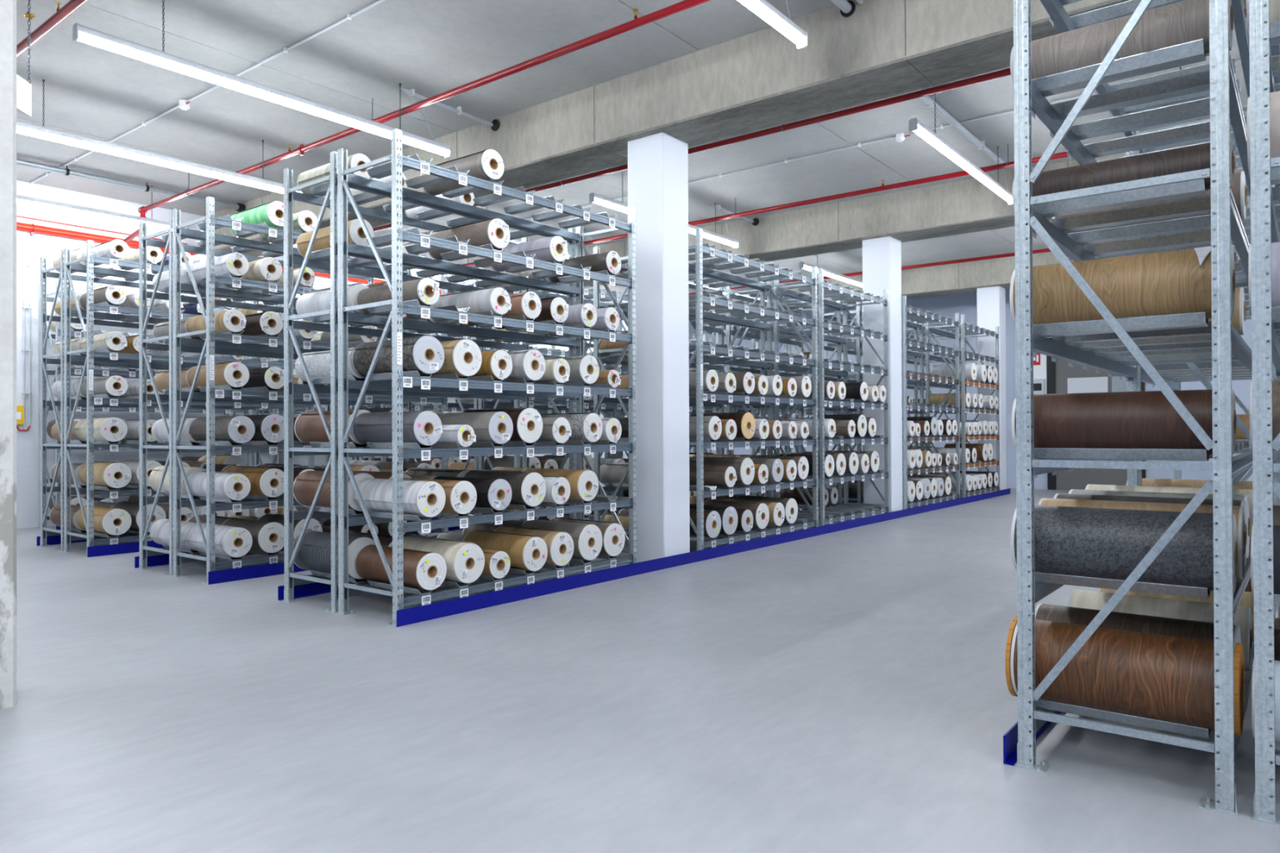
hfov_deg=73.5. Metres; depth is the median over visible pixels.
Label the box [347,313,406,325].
paper roll
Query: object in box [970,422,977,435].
paper roll
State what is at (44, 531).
rack
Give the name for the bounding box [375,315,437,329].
paper roll
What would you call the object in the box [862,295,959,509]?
rack
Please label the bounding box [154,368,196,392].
paper roll
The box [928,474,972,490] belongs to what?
paper roll
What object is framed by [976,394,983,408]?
paper roll
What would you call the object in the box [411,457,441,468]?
paper roll
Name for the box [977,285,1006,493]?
column
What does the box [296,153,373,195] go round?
paper roll
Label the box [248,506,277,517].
paper roll
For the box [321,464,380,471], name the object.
paper roll
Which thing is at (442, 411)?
paper roll
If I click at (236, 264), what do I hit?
paper roll
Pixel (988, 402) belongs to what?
paper roll
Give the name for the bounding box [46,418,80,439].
paper roll
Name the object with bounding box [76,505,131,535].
paper roll
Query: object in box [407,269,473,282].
diffuser
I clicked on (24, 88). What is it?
lamp
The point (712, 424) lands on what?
paper roll
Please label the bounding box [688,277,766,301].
lamp
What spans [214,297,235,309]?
paper roll
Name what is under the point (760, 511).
paper roll
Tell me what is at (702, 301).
rack
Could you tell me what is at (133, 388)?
paper roll
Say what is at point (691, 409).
rack
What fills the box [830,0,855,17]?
conduit
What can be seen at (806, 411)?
rack
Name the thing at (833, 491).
paper roll
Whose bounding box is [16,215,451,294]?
pipe
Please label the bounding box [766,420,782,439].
paper roll
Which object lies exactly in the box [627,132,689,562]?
column
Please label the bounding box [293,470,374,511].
paper roll
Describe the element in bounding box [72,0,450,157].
lamp
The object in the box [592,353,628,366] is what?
paper roll
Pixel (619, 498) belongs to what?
paper roll
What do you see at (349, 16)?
conduit
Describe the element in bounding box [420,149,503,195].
paper roll
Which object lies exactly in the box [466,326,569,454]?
rack
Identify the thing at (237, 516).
paper roll
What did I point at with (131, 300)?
paper roll
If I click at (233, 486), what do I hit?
paper roll
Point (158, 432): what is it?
paper roll
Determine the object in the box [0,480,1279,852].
floor
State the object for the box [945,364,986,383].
paper roll
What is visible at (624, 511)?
paper roll
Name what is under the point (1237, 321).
paper roll
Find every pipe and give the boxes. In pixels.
[16,0,87,57]
[16,158,245,211]
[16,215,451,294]
[123,0,710,243]
[462,143,1071,266]
[688,237,1143,294]
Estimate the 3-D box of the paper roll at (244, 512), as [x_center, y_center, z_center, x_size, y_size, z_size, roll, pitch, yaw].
[-6.076,1.248,12.494,0.886,0.308,0.319,0,0,38]
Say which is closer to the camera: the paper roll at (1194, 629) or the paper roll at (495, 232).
the paper roll at (1194, 629)
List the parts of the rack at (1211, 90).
post, plate, post, plate, post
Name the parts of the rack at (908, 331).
post, post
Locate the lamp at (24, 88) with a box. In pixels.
[16,0,35,117]
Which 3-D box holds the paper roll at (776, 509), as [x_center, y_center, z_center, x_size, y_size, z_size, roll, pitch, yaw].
[1.571,1.203,12.030,0.886,0.329,0.318,0,0,38]
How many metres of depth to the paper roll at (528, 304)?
8.04 m
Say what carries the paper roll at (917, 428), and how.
on the rack at (914, 314)
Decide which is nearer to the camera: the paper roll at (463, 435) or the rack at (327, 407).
the paper roll at (463, 435)
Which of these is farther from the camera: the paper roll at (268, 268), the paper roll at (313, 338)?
the paper roll at (313, 338)
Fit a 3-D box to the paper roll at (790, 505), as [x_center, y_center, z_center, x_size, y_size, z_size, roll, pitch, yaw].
[1.790,1.189,12.291,0.886,0.354,0.354,0,0,38]
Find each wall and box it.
[16,180,628,528]
[689,266,1268,492]
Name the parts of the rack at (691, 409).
post, post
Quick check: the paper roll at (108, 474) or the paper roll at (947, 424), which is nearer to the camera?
the paper roll at (108, 474)
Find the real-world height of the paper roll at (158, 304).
0.210 m
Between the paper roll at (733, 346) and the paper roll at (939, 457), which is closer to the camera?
the paper roll at (733, 346)
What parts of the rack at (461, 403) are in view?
post, post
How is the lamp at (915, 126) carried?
hanging from the ceiling
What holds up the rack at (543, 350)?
on the floor
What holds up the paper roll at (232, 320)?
on the rack at (273, 344)
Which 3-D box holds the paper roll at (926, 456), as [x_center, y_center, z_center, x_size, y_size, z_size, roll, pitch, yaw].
[5.168,0.622,16.618,0.886,0.304,0.304,0,0,38]
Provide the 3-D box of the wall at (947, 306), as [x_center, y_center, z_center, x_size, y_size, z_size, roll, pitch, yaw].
[11.496,-1.222,21.497,24.760,5.680,0.200,0,0,38]
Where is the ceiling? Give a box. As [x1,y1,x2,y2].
[16,0,1250,294]
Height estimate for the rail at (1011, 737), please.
0.130 m
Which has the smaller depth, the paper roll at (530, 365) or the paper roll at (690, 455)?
the paper roll at (530, 365)
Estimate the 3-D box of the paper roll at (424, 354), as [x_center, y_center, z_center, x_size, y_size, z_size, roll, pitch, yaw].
[-2.090,-0.593,7.373,0.886,0.316,0.316,0,0,38]
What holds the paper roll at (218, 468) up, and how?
on the rack at (102, 355)
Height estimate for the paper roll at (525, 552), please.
0.328 m
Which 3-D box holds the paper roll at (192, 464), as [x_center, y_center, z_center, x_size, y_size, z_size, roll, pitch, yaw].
[-6.787,0.667,13.057,0.886,0.278,0.278,0,0,38]
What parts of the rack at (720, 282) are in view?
post, post, post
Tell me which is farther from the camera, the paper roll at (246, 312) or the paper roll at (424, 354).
the paper roll at (246, 312)
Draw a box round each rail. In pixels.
[36,515,350,546]
[87,500,592,557]
[134,526,463,568]
[208,562,308,584]
[277,500,857,600]
[395,488,1010,626]
[1003,711,1061,765]
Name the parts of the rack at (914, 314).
post, post, post, post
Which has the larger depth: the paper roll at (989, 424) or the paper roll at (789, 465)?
the paper roll at (989, 424)
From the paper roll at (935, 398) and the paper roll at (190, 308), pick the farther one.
the paper roll at (935, 398)
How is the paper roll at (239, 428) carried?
on the rack at (273, 344)
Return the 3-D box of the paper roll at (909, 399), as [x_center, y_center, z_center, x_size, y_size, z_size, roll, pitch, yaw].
[5.376,-0.520,18.361,0.886,0.243,0.242,0,0,38]
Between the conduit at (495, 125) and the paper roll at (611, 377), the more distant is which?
the conduit at (495, 125)
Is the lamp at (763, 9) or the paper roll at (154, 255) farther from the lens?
the paper roll at (154, 255)
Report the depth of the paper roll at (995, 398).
19.86 m
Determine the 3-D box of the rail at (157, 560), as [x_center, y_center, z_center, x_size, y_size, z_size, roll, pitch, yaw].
[-2.661,1.569,13.806,0.060,0.130,10.120,0,0,38]
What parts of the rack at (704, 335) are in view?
post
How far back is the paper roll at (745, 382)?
11.11 m
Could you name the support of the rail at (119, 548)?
on the floor
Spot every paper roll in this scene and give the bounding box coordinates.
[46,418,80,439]
[48,316,86,332]
[48,495,86,510]
[49,503,85,530]
[50,421,84,441]
[50,462,85,485]
[51,377,86,399]
[52,364,84,369]
[53,247,86,272]
[53,337,86,357]
[54,295,86,315]
[73,417,127,441]
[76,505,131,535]
[77,461,131,488]
[79,284,126,309]
[79,331,127,353]
[80,375,128,396]
[81,284,107,293]
[83,239,128,262]
[84,496,113,502]
[84,500,116,507]
[103,366,137,369]
[111,501,165,532]
[116,459,162,486]
[117,292,151,313]
[118,245,162,269]
[118,334,151,353]
[118,379,158,398]
[120,312,154,322]
[121,418,155,441]
[128,493,164,502]
[136,368,163,372]
[142,298,183,315]
[147,341,177,355]
[148,465,206,494]
[150,519,195,550]
[151,251,193,267]
[151,264,199,293]
[151,417,198,443]
[152,317,198,343]
[153,460,190,466]
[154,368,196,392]
[156,503,194,521]
[181,293,189,303]
[181,302,210,315]
[181,456,200,461]
[181,460,210,467]
[183,522,252,557]
[185,308,246,337]
[186,252,248,284]
[186,360,248,390]
[187,471,250,500]
[187,506,225,516]
[187,514,231,524]
[189,415,254,443]
[191,253,217,263]
[198,454,245,466]
[202,463,242,471]
[204,353,243,359]
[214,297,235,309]
[221,465,271,471]
[222,517,284,552]
[223,256,282,288]
[224,466,284,497]
[224,508,248,516]
[227,514,259,519]
[228,200,283,237]
[231,413,284,442]
[234,303,266,315]
[240,311,282,336]
[243,366,284,389]
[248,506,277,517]
[256,462,304,467]
[257,513,322,546]
[258,210,317,243]
[259,266,315,293]
[266,466,315,481]
[275,374,308,391]
[276,319,317,339]
[277,506,297,514]
[283,417,302,442]
[293,409,369,444]
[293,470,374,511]
[293,510,330,525]
[293,530,375,578]
[294,347,364,382]
[295,218,373,258]
[295,283,368,321]
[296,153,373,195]
[302,336,324,349]
[302,467,330,471]
[314,332,322,337]
[320,325,377,342]
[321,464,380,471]
[321,519,378,533]
[321,525,342,533]
[347,172,407,204]
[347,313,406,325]
[348,407,408,412]
[348,459,386,466]
[348,530,399,546]
[351,335,444,377]
[351,410,442,445]
[351,470,411,479]
[351,514,406,536]
[354,478,445,517]
[354,543,446,590]
[355,277,439,314]
[364,457,391,461]
[365,281,398,288]
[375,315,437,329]
[375,461,432,471]
[378,468,404,472]
[398,477,476,514]
[398,534,484,582]
[404,192,474,220]
[404,467,470,477]
[406,520,429,536]
[407,321,469,333]
[408,409,443,413]
[409,475,437,479]
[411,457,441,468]
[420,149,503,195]
[428,217,510,260]
[429,285,511,322]
[430,456,462,465]
[431,339,481,377]
[431,475,511,510]
[436,411,513,444]
[436,533,466,541]
[437,424,475,446]
[442,411,462,413]
[448,462,474,470]
[454,398,487,403]
[461,458,474,462]
[462,408,542,443]
[462,470,546,506]
[462,523,515,534]
[462,529,547,571]
[466,291,541,325]
[469,349,512,379]
[469,469,521,471]
[480,548,510,578]
[483,455,541,470]
[484,506,539,519]
[491,235,567,271]
[491,326,553,342]
[491,520,525,526]
[492,268,551,287]
[492,466,533,471]
[493,296,568,329]
[493,524,573,565]
[505,349,545,381]
[511,396,556,402]
[520,519,602,559]
[521,467,598,501]
[524,303,596,333]
[536,456,568,469]
[537,357,569,382]
[537,417,571,443]
[537,457,558,469]
[538,506,556,519]
[539,412,602,442]
[542,454,594,470]
[542,475,570,504]
[548,250,621,283]
[548,306,619,336]
[550,517,625,556]
[551,355,599,384]
[556,394,592,400]
[563,502,591,515]
[590,394,623,399]
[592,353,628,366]
[592,369,621,387]
[592,457,625,466]
[592,496,628,508]
[598,417,622,443]
[599,463,628,484]
[600,338,626,353]
[600,513,628,529]
[605,417,628,437]
[616,374,628,389]
[617,457,628,462]
[618,508,628,515]
[622,489,628,497]
[688,306,710,312]
[688,368,718,391]
[688,412,755,439]
[688,416,721,439]
[688,453,718,454]
[688,454,742,457]
[688,456,755,484]
[688,465,737,487]
[689,491,696,496]
[689,496,734,504]
[689,503,737,534]
[689,509,720,537]
[692,346,740,362]
[703,453,752,457]
[703,500,768,528]
[715,372,736,392]
[715,495,745,498]
[718,419,737,439]
[723,498,785,525]
[726,371,755,394]
[734,495,797,523]
[734,508,753,532]
[747,455,808,479]
[751,418,768,439]
[751,458,783,481]
[751,463,768,484]
[752,352,804,366]
[752,375,768,395]
[754,416,793,420]
[763,374,782,395]
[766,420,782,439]
[778,487,828,506]
[779,377,796,396]
[779,453,834,476]
[780,375,811,397]
[780,421,797,438]
[780,459,796,480]
[782,418,835,437]
[789,453,845,475]
[792,417,810,419]
[795,422,808,438]
[800,486,838,504]
[802,351,813,366]
[802,451,858,474]
[806,381,835,399]
[810,413,866,436]
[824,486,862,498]
[825,450,879,471]
[829,482,862,488]
[832,381,845,399]
[834,419,855,437]
[844,382,868,400]
[848,480,862,483]
[857,453,869,473]
[864,417,875,436]
[866,385,878,401]
[876,385,886,402]
[902,416,937,435]
[902,420,915,435]
[902,445,933,450]
[902,449,922,467]
[902,450,915,468]
[902,476,944,496]
[902,477,931,498]
[902,480,915,501]
[902,480,923,500]
[906,395,912,402]
[906,475,951,494]
[907,472,944,475]
[911,477,937,497]
[913,420,929,435]
[913,422,920,435]
[920,450,931,466]
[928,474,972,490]
[929,392,970,407]
[929,448,970,462]
[930,453,936,466]
[931,363,976,380]
[933,453,950,466]
[935,419,943,435]
[935,447,977,462]
[935,453,942,466]
[939,473,982,488]
[941,419,951,435]
[943,443,987,461]
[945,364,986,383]
[945,453,957,464]
[946,472,986,488]
[949,419,957,435]
[952,471,992,487]
[955,443,992,460]
[960,420,987,434]
[960,421,982,435]
[960,422,972,435]
[960,471,998,486]
[969,393,977,407]
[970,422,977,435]
[970,475,977,490]
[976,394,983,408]
[982,395,993,408]
[985,365,992,382]
[986,421,992,434]
[991,366,997,383]
[991,421,998,434]
[992,395,998,408]
[1004,616,1244,736]
[1009,243,1235,327]
[1010,0,1233,87]
[1010,505,1237,592]
[1011,388,1236,454]
[1012,138,1234,209]
[1035,603,1240,644]
[1037,497,1245,579]
[1052,171,1246,235]
[1053,493,1247,566]
[1065,287,1245,345]
[1067,589,1252,671]
[1068,488,1249,558]
[1084,484,1253,550]
[1097,587,1253,641]
[1125,478,1253,489]
[1235,413,1249,439]
[1244,577,1251,591]
[1245,0,1279,40]
[1246,90,1279,178]
[1247,241,1279,315]
[1248,380,1279,453]
[1249,524,1279,595]
[1250,658,1279,741]
[1268,505,1279,524]
[1274,617,1279,627]
[1274,627,1279,661]
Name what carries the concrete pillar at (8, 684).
on the floor
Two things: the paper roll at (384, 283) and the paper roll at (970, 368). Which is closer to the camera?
the paper roll at (384, 283)
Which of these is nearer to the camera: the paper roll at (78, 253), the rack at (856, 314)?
the paper roll at (78, 253)
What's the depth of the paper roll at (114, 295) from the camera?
11.03 m
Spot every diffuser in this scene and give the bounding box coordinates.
[16,125,300,193]
[16,199,173,231]
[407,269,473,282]
[593,197,737,247]
[803,265,862,287]
[913,124,1013,204]
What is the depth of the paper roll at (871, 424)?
14.24 m
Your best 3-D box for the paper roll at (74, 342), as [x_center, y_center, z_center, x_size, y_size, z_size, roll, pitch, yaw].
[-7.787,-1.085,11.801,0.886,0.240,0.240,0,0,38]
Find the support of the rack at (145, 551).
on the floor
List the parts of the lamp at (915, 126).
chain, chain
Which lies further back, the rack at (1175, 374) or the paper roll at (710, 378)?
the paper roll at (710, 378)
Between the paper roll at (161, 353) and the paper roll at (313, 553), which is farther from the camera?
the paper roll at (161, 353)
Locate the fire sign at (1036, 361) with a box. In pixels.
[1031,352,1039,364]
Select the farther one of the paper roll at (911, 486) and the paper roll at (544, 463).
the paper roll at (911, 486)
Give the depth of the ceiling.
10.58 m
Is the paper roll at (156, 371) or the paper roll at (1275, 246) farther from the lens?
the paper roll at (156, 371)
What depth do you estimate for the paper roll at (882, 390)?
14.61 m
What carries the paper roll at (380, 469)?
on the rack at (273, 344)
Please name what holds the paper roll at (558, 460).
on the rack at (537, 402)
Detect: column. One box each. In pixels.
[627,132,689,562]
[862,235,902,516]
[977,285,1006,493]
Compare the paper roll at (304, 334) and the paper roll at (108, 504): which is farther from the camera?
the paper roll at (108, 504)
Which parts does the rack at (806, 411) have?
post, post, post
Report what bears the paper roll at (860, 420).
on the rack at (825, 289)
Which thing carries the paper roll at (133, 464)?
on the rack at (102, 355)
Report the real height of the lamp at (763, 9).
0.698 m
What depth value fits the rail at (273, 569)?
9.07 m
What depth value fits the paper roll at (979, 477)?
18.86 m
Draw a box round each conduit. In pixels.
[21,231,31,430]
[29,0,385,184]
[401,87,499,131]
[402,59,1240,246]
[713,204,759,226]
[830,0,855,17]
[855,0,862,4]
[912,89,1004,164]
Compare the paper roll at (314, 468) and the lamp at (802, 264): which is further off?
the lamp at (802, 264)
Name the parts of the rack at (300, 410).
post, post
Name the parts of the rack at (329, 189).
post, plate, plate, post, post, post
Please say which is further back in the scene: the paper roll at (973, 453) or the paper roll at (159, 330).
the paper roll at (973, 453)
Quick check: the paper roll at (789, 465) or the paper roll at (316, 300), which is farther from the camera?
the paper roll at (789, 465)
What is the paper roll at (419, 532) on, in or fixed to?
on the rack at (273, 344)
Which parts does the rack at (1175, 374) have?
post, post, post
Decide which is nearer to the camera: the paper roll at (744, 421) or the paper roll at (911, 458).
the paper roll at (744, 421)
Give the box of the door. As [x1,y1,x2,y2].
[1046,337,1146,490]
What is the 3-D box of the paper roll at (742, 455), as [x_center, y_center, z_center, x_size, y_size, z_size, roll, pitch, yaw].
[1.352,0.600,13.203,0.886,0.338,0.332,0,0,38]
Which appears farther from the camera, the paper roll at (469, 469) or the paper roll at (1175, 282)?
the paper roll at (469, 469)
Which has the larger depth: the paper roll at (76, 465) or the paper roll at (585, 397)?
the paper roll at (585, 397)
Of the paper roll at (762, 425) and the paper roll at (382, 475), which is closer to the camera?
the paper roll at (382, 475)
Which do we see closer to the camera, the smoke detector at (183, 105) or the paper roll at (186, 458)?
the smoke detector at (183, 105)
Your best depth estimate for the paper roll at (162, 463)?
11.68 m
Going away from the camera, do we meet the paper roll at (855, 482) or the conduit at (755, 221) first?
the conduit at (755, 221)
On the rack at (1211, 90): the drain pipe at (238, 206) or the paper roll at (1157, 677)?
the paper roll at (1157, 677)
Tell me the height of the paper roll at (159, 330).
0.240 m
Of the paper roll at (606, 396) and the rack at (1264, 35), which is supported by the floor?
the rack at (1264, 35)
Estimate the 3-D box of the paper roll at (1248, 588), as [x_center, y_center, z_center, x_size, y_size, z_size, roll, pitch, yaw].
[4.442,1.168,6.792,0.886,0.320,0.320,0,0,38]
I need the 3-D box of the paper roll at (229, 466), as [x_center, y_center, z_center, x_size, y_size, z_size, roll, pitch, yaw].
[-4.773,0.633,10.450,0.886,0.298,0.310,0,0,38]
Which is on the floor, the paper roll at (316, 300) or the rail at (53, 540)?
the rail at (53, 540)
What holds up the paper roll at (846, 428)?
on the rack at (825, 289)
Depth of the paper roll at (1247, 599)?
5.36 m
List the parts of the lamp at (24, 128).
chain, chain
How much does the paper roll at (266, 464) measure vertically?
0.311 m
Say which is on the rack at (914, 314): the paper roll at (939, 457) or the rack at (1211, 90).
the paper roll at (939, 457)
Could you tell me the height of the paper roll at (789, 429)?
0.248 m
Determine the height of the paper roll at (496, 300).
0.254 m
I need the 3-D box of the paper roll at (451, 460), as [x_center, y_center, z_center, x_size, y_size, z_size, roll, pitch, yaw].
[-3.649,0.656,15.581,0.886,0.298,0.309,0,0,38]
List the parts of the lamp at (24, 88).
chain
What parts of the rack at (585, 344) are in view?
post, post, post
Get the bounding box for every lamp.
[16,0,35,117]
[16,79,302,193]
[16,185,196,231]
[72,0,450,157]
[347,255,477,282]
[485,205,596,258]
[589,170,738,248]
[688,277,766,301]
[737,0,807,48]
[799,254,862,287]
[908,93,1013,204]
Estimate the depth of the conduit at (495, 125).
10.87 m
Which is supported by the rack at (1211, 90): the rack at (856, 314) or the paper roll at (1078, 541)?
the paper roll at (1078, 541)
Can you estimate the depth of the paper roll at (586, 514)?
13.40 m
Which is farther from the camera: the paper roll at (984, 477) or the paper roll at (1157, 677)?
the paper roll at (984, 477)
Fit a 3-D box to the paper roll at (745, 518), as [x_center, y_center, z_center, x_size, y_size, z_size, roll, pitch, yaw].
[1.053,1.220,11.373,0.886,0.299,0.288,0,0,38]
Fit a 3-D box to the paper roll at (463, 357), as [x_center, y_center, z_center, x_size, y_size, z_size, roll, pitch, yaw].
[-1.836,-0.595,7.701,0.886,0.320,0.320,0,0,38]
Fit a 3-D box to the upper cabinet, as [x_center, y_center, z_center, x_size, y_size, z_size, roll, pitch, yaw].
[10.170,-1.373,22.302,0.760,2.000,0.161,0,0,38]
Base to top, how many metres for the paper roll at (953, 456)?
0.237 m
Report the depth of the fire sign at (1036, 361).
22.20 m
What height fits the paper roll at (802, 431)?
0.243 m
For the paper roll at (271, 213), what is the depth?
9.41 m
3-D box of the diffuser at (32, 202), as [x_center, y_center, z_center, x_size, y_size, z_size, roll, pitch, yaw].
[-8.979,-3.362,13.253,0.094,0.062,4.076,0,0,38]
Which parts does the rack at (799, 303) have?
post, post, post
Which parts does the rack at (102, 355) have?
post, plate, post, post, post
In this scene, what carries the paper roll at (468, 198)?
in the rack at (329, 189)
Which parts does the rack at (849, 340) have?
post, post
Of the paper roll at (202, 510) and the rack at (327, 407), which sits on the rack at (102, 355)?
the paper roll at (202, 510)
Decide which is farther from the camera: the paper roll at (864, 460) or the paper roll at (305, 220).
the paper roll at (864, 460)
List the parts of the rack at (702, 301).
post, post, post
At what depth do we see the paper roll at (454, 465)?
13.27 m
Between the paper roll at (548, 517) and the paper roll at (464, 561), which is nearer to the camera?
the paper roll at (464, 561)
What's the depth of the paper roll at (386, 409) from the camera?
8.01 m
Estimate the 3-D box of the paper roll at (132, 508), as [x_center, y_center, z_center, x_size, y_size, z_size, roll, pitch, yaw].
[-6.789,1.212,11.564,0.886,0.368,0.375,0,0,38]
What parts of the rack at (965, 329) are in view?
post, post, post, post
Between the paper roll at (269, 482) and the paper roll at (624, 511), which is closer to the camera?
the paper roll at (269, 482)
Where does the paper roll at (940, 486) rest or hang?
on the rack at (914, 314)
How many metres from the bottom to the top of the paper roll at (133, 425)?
0.298 m
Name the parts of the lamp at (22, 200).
chain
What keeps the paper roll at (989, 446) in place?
on the rack at (965, 329)
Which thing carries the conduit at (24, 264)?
attached to the wall at (47, 246)
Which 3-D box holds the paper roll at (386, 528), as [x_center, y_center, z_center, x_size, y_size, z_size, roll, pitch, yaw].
[-3.341,1.250,10.860,0.886,0.272,0.283,0,0,38]
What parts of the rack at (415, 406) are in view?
post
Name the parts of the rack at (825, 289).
post, post, post, post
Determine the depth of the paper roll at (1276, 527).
3.51 m
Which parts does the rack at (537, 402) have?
post, post, post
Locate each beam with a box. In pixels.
[204,0,1245,256]
[372,8,1246,231]
[478,131,1248,293]
[708,251,1243,316]
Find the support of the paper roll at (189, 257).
on the rack at (102, 355)
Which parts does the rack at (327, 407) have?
post, post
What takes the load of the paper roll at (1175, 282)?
on the rack at (1211, 90)
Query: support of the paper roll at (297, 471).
on the rack at (273, 344)
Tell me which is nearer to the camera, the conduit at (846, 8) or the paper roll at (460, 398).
the conduit at (846, 8)
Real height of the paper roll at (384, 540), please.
0.336 m
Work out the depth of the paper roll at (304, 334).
9.66 m
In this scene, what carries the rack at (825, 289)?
on the floor
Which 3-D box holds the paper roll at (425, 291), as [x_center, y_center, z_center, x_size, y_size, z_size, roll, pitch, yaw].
[-2.094,-1.124,7.370,0.886,0.232,0.226,0,0,38]
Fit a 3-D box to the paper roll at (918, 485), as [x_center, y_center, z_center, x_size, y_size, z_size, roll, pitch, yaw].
[4.877,1.193,16.252,0.886,0.361,0.356,0,0,38]
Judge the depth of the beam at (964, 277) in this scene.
20.91 m
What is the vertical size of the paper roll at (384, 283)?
0.241 m
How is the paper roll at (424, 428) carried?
on the rack at (402, 380)
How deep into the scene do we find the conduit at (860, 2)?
8.12 m
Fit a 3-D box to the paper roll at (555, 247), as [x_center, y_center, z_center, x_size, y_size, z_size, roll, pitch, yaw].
[-1.134,-1.729,8.604,0.886,0.248,0.260,0,0,38]
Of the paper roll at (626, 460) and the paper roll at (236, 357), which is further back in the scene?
the paper roll at (626, 460)
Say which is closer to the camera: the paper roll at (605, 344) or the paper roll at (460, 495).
the paper roll at (460, 495)
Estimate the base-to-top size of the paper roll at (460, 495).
0.286 m
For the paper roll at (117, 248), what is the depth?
11.06 m
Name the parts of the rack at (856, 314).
post, post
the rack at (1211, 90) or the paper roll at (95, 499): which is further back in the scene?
the paper roll at (95, 499)
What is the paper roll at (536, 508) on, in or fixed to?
on the rack at (537, 402)
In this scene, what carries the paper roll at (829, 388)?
on the rack at (825, 289)
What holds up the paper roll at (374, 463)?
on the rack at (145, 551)
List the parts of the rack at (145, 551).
post, plate, plate, post, post, post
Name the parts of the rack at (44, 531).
post, plate, post, post, post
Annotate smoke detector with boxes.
[178,99,190,110]
[895,133,910,142]
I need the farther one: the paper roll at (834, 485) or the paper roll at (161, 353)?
the paper roll at (834, 485)
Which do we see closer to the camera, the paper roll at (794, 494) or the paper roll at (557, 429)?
the paper roll at (557, 429)
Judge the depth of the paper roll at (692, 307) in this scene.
12.03 m
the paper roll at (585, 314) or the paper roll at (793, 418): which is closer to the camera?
the paper roll at (585, 314)
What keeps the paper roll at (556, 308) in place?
on the rack at (402, 380)
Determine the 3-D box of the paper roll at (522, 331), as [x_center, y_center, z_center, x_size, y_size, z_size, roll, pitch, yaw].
[-1.335,-1.098,9.804,0.886,0.208,0.218,0,0,38]
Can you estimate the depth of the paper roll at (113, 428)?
11.01 m
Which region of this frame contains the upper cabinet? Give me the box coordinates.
[1031,353,1047,394]
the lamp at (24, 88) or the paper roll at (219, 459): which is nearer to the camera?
the lamp at (24, 88)
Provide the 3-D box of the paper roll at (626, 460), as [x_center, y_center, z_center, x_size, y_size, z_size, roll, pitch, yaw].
[-0.420,0.667,14.584,0.886,0.255,0.264,0,0,38]
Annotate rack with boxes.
[36,279,248,529]
[39,248,282,551]
[62,240,314,557]
[137,209,405,576]
[170,195,448,584]
[252,305,404,505]
[281,151,577,613]
[324,321,488,515]
[335,128,636,626]
[354,337,512,461]
[413,332,502,403]
[440,279,610,532]
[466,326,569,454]
[477,267,628,524]
[496,342,607,494]
[583,300,697,515]
[593,246,766,534]
[604,334,706,493]
[617,300,733,497]
[688,228,818,551]
[688,324,787,491]
[723,319,819,497]
[725,285,842,529]
[773,267,889,527]
[795,333,862,486]
[818,302,918,513]
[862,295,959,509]
[901,323,961,494]
[924,314,999,499]
[1013,0,1253,816]
[1134,111,1277,505]
[1248,0,1279,826]
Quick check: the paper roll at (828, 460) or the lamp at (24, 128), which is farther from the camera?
the paper roll at (828, 460)
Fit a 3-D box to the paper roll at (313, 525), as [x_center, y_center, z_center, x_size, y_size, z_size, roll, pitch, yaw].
[-4.072,1.206,9.907,0.886,0.344,0.344,0,0,38]
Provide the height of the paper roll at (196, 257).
0.263 m
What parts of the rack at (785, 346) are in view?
post, post, post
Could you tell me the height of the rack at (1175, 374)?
3.980 m
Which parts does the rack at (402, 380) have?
post, plate, plate, post, post, post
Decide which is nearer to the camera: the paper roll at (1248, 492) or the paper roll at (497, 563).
the paper roll at (1248, 492)
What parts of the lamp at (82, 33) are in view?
chain, chain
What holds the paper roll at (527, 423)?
on the rack at (402, 380)
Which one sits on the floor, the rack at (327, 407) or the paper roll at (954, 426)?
the rack at (327, 407)
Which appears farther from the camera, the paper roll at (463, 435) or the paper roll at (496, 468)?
the paper roll at (496, 468)
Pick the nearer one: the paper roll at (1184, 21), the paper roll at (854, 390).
the paper roll at (1184, 21)
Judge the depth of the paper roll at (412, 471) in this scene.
8.74 m
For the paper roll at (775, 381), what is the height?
0.287 m
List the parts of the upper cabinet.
electrical panel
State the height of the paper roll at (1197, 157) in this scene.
0.200 m
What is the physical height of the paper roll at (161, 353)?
0.230 m
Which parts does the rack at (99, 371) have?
post, post, post, post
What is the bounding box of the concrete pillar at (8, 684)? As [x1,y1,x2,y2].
[0,0,17,709]
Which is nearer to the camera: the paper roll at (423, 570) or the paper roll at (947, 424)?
the paper roll at (423, 570)
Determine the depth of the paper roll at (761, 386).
11.41 m
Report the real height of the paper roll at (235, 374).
0.278 m
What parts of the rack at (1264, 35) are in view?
plate, post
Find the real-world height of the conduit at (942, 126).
0.042 m
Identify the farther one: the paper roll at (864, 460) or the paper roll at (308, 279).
the paper roll at (864, 460)
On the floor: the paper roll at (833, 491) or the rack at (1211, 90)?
the rack at (1211, 90)
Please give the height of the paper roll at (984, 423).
0.321 m
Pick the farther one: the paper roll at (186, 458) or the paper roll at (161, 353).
the paper roll at (186, 458)
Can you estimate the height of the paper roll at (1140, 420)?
0.284 m
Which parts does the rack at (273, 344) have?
post, plate, post, post, post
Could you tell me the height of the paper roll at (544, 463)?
0.305 m
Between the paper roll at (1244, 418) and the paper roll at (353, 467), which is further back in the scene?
the paper roll at (353, 467)

